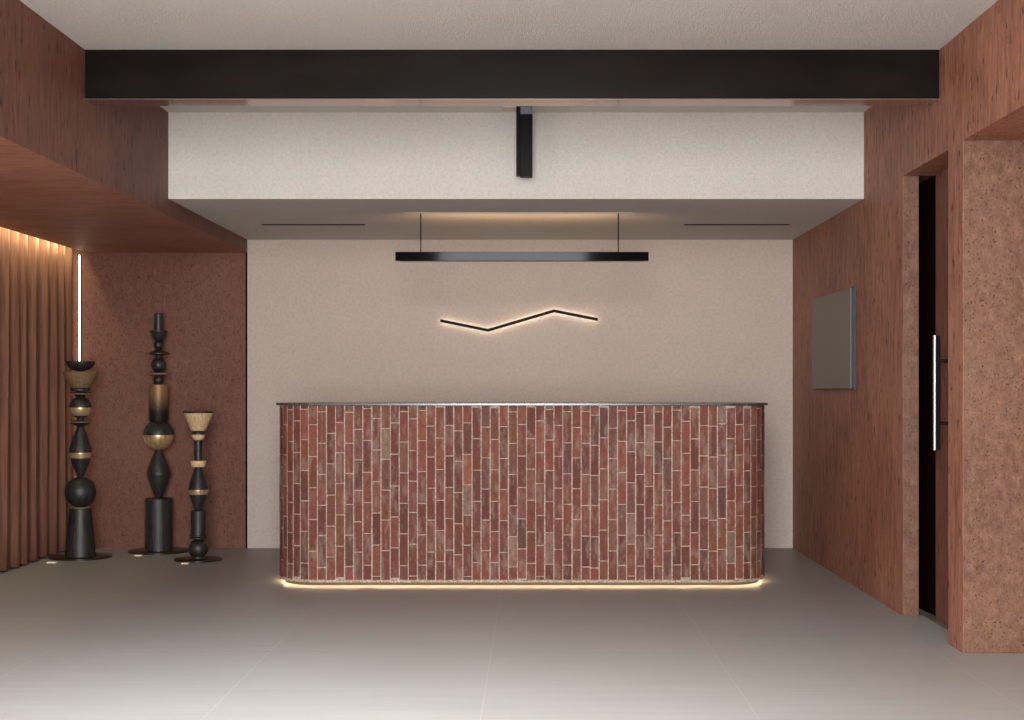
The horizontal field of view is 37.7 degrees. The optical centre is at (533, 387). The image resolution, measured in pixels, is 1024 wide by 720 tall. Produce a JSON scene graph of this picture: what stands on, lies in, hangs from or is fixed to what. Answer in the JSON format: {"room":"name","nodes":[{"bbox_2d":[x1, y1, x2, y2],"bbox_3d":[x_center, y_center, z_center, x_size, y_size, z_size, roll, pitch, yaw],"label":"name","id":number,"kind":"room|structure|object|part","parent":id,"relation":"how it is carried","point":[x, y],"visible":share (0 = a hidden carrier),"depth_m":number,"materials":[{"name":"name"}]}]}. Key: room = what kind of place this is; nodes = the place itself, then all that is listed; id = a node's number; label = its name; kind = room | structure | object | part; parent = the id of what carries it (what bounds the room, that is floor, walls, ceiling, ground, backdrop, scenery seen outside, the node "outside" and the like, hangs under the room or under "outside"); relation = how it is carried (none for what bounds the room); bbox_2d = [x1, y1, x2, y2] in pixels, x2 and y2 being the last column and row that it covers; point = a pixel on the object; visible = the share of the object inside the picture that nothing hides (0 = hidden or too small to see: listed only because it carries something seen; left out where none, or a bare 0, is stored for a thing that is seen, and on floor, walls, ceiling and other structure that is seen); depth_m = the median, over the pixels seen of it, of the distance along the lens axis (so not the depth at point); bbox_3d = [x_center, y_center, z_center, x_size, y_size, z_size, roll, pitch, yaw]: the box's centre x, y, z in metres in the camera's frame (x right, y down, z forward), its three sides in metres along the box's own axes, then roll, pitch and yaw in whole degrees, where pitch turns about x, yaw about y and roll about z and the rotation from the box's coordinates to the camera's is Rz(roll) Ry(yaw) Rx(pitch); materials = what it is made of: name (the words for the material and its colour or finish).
{"room":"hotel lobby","nodes":[
{"label":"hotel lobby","id":0,"kind":"room"},
{"bbox_2d":[0,0,246,252],"bbox_3d":[-2.755,-1.317,4.625,1.210,0.605,13.250,0,0,0],"label":"wall","id":1,"kind":"structure","parent":0,"point":[75,173],"depth_m":7.67,"materials":[{"name":"brown wood"}]},
{"bbox_2d":[72,240,792,547],"bbox_3d":[-0.810,-0.210,11.348,5.500,2.820,0.204,0,0,0],"label":"wall","id":2,"kind":"structure","parent":0,"point":[328,320],"depth_m":11.25,"materials":[{"name":"paint"}]},
{"bbox_2d":[79,254,80,360],"bbox_3d":[-3.403,0.095,11.236,0.018,2.190,0.020,0,0,0],"label":"light strip","id":3,"kind":"object","parent":2,"relation":"attached to","point":[80,254],"visible":0.36,"depth_m":11.23,"materials":[{"name":"white"}]},
{"bbox_2d":[246,253,246,547],"bbox_3d":[-2.156,0.092,11.347,0.012,2.215,0.206,0,0,0],"label":"trim","id":4,"kind":"structure","parent":2,"relation":"attached to","point":[246,253],"depth_m":11.24,"materials":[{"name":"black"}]},
{"bbox_2d":[440,309,597,331],"bbox_3d":[-0.112,-0.504,11.226,1.182,0.167,0.047,0,0,0],"label":"wall lamp","id":5,"kind":"object","parent":2,"relation":"attached to","point":[553,310],"visible":1,"depth_m":11.20,"materials":[{"name":"black metal"}]},
{"bbox_2d":[20,0,997,111],"bbox_3d":[-0.250,-2.010,4.725,6.900,0.780,13.450,0,0,0],"label":"ceiling","id":6,"kind":"structure","parent":0,"point":[91,24],"depth_m":6.68,"materials":[{"name":"paint"}]},
{"bbox_2d":[85,50,939,105],"bbox_3d":[-0.105,-1.500,7.258,4.090,0.240,0.164,0,0,0],"label":"ceiling beam","id":7,"kind":"structure","parent":6,"relation":"attached to","point":[112,77],"depth_m":7.18,"materials":[{"name":"metal"}]},
{"bbox_3d":[-0.105,-1.382,7.258,4.090,0.004,0.164,0,0,0],"label":"underside plate","id":8,"kind":"part","parent":7,"relation":"part of","materials":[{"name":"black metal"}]},
{"bbox_2d":[503,106,532,177],"bbox_3d":[-0.093,-1.417,8.650,0.169,0.406,0.100,0,0,0],"label":"lamp","id":9,"kind":"object","parent":6,"relation":"hanging from","point":[524,116],"visible":0.94,"depth_m":8.60,"materials":[{"name":"black metal"}]},
{"bbox_3d":[-0.140,-1.614,8.650,0.076,0.012,0.100,0,0,0],"label":"ceiling plate","id":10,"kind":"part","parent":9,"relation":"part of","materials":[{"name":"beige metal"}]},
{"bbox_3d":[-0.091,-1.418,8.633,0.022,0.396,0.055,0,0,0],"label":"rail","id":11,"kind":"part","parent":9,"relation":"part of","materials":[{"name":"black metal"}]},
{"bbox_2d":[0,548,1023,719],"bbox_3d":[-0.250,1.250,4.775,6.900,0.100,13.550,0,0,0],"label":"floor","id":12,"kind":"structure","parent":0,"point":[124,635],"depth_m":6.86,"materials":[{"name":"tile"}]},
{"bbox_2d":[46,361,111,562],"bbox_3d":[-3.211,0.505,10.553,0.432,1.390,0.566,0,0,0],"label":"sculpture","id":13,"kind":"object","parent":12,"relation":"on","point":[80,491],"visible":1,"depth_m":10.56,"materials":[{"name":"black wood"}]},
{"bbox_2d":[62,372,98,387],"bbox_3d":[-3.211,-0.050,10.620,0.249,0.129,0.249,0,0,0],"label":"cup","id":14,"kind":"object","parent":13,"relation":"on","point":[74,379],"depth_m":10.54,"materials":[{"name":"brown wood"}]},
{"bbox_2d":[66,361,94,371],"bbox_3d":[-3.211,-0.150,10.620,0.201,0.080,0.201,0,0,0],"label":"bowl","id":15,"kind":"object","parent":13,"relation":"on","point":[79,366],"depth_m":10.55,"materials":[{"name":"black wood"}]},
{"bbox_2d":[127,313,187,555],"bbox_3d":[-2.747,0.327,10.987,0.440,1.746,0.468,0,0,-26],"label":"sculpture","id":16,"kind":"object","parent":12,"relation":"on","point":[158,434],"visible":1,"depth_m":10.94,"materials":[{"name":"black wood"}]},
{"bbox_2d":[174,411,222,563],"bbox_3d":[-2.332,0.682,10.444,0.335,1.037,0.371,0,0,-28],"label":"sculpture","id":17,"kind":"object","parent":12,"relation":"on","point":[198,421],"visible":1,"depth_m":10.41,"materials":[{"name":"black wood"}]},
{"bbox_3d":[-2.341,0.436,10.460,0.057,0.146,0.057,0,0,0],"label":"stem","id":18,"kind":"part","parent":17,"relation":"part of","materials":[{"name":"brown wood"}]},
{"bbox_3d":[-2.341,0.529,10.460,0.114,0.045,0.114,0,0,0],"label":"dish","id":19,"kind":"part","parent":17,"relation":"part of","materials":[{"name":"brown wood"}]},
{"bbox_2d":[183,411,213,430],"bbox_3d":[-2.341,0.231,10.460,0.212,0.135,0.212,0,0,0],"label":"cup","id":20,"kind":"object","parent":17,"relation":"on","point":[196,420],"depth_m":10.40,"materials":[{"name":"brown wood"}]},
{"bbox_2d":[276,402,767,584],"bbox_3d":[-0.074,0.646,9.475,3.061,1.108,0.814,0,0,0],"label":"reception desk","id":21,"kind":"object","parent":12,"relation":"on","point":[371,493],"depth_m":9.09,"materials":[{"name":"brick"}]},
{"bbox_2d":[276,402,767,405],"bbox_3d":[-0.074,0.099,9.475,3.061,0.015,0.814,0,0,0],"label":"countertop","id":22,"kind":"structure","parent":21,"relation":"on","point":[281,403],"depth_m":9.07,"materials":[{"name":"stone"}]},
{"bbox_2d":[168,112,863,239],"bbox_3d":[-0.105,-1.366,10.035,4.090,0.508,2.430,0,0,0],"label":"ceiling","id":23,"kind":"structure","parent":0,"point":[240,172],"depth_m":8.82,"materials":[{"name":"paint"}]},
{"bbox_2d":[261,224,364,224],"bbox_3d":[-1.499,-1.110,10.200,0.700,0.003,0.041,0,0,0],"label":"air vent","id":24,"kind":"object","parent":23,"relation":"in","point":[261,224],"visible":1,"depth_m":10.18,"materials":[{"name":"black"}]},
{"bbox_2d":[395,213,648,261],"bbox_3d":[-0.076,-0.958,9.535,1.607,0.308,0.050,0,0,0],"label":"pendant lamp","id":25,"kind":"object","parent":23,"relation":"hanging from","point":[420,256],"visible":1,"depth_m":9.51,"materials":[{"name":"black metal"},{"name":"acrylic"}]},
{"bbox_2d":[400,261,643,261],"bbox_3d":[-0.076,-0.806,9.535,1.547,0.004,0.026,0,0,0],"label":"diffuser","id":26,"kind":"object","parent":25,"relation":"attached to","point":[400,261],"depth_m":9.54,"materials":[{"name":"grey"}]},
{"bbox_2d":[684,224,789,224],"bbox_3d":[1.377,-1.110,10.200,0.714,0.003,0.041,0,0,0],"label":"air vent","id":27,"kind":"object","parent":23,"relation":"in","point":[684,224],"visible":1,"depth_m":10.18,"materials":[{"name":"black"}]},
{"bbox_2d":[793,43,947,615],"bbox_3d":[2.040,-0.210,9.240,0.200,2.820,4.420,0,0,0],"label":"wall","id":28,"kind":"structure","parent":0,"point":[856,452],"depth_m":8.57,"materials":[{"name":"brown wood"}]},
{"bbox_2d":[812,286,855,389],"bbox_3d":[1.924,-0.301,9.672,0.032,0.622,1.269,0,0,0],"label":"wall panel","id":29,"kind":"object","parent":28,"relation":"attached to","point":[833,314],"visible":1,"depth_m":9.52,"materials":[{"name":"grey"}]},
{"bbox_2d":[919,167,947,624],"bbox_3d":[2.063,0.043,8.268,0.144,2.315,2.465,0,0,0],"label":"door","id":30,"kind":"structure","parent":28,"relation":"in","point":[933,192],"depth_m":7.88,"materials":[{"name":"black"}]},
{"bbox_3d":[2.018,0.024,7.501,0.024,0.572,0.022,0,0,0],"label":"handle","id":31,"kind":"part","parent":30,"relation":"part of","materials":[{"name":"black metal"}]},
{"bbox_3d":[2.049,-0.135,7.500,0.067,0.017,0.017,0,0,0],"label":"handle mount","id":32,"kind":"part","parent":30,"relation":"part of","materials":[{"name":"black metal"}]},
{"bbox_3d":[2.049,0.176,7.500,0.067,0.017,0.017,0,0,0],"label":"handle mount","id":33,"kind":"part","parent":30,"relation":"part of","materials":[{"name":"black metal"}]},
{"bbox_2d":[919,176,931,182],"bbox_3d":[2.615,-0.210,4.725,1.170,2.820,13.450,0,0,0],"label":"wall","id":34,"kind":"structure","parent":0,"point":[921,178],"depth_m":8.24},
{"bbox_2d":[920,613,947,630],"bbox_3d":[2.085,1.197,7.475,0.080,0.006,0.950,0,0,0],"label":"floor","id":35,"kind":"structure","parent":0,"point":[929,616],"depth_m":7.73,"materials":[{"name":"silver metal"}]},
{"bbox_2d":[948,31,1023,652],"bbox_3d":[2.470,-0.210,6.907,1.060,2.820,0.245,0,0,0],"label":"wall pillar","id":36,"kind":"structure","parent":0,"point":[986,177],"depth_m":6.79,"materials":[{"name":"brown stone"}]},
{"bbox_2d":[963,0,1023,139],"bbox_3d":[2.470,-1.370,2.393,1.060,0.500,8.785,0,0,0],"label":"wall","id":37,"kind":"structure","parent":0,"point":[993,43],"depth_m":6.36,"materials":[{"name":"brown wood"}]},
{"bbox_3d":[-3.630,-0.210,4.725,0.140,2.820,13.450,0,0,0],"label":"wall","id":38,"kind":"structure","parent":0,"visible":0},
{"bbox_2d":[0,227,72,570],"bbox_3d":[-3.467,-0.006,7.875,0.107,2.388,6.557,0,0,0],"label":"curtain","id":39,"kind":"object","parent":38,"relation":"hanging from","point":[36,467],"visible":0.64,"depth_m":10.33,"materials":[{"name":"fabric"}]}
]}

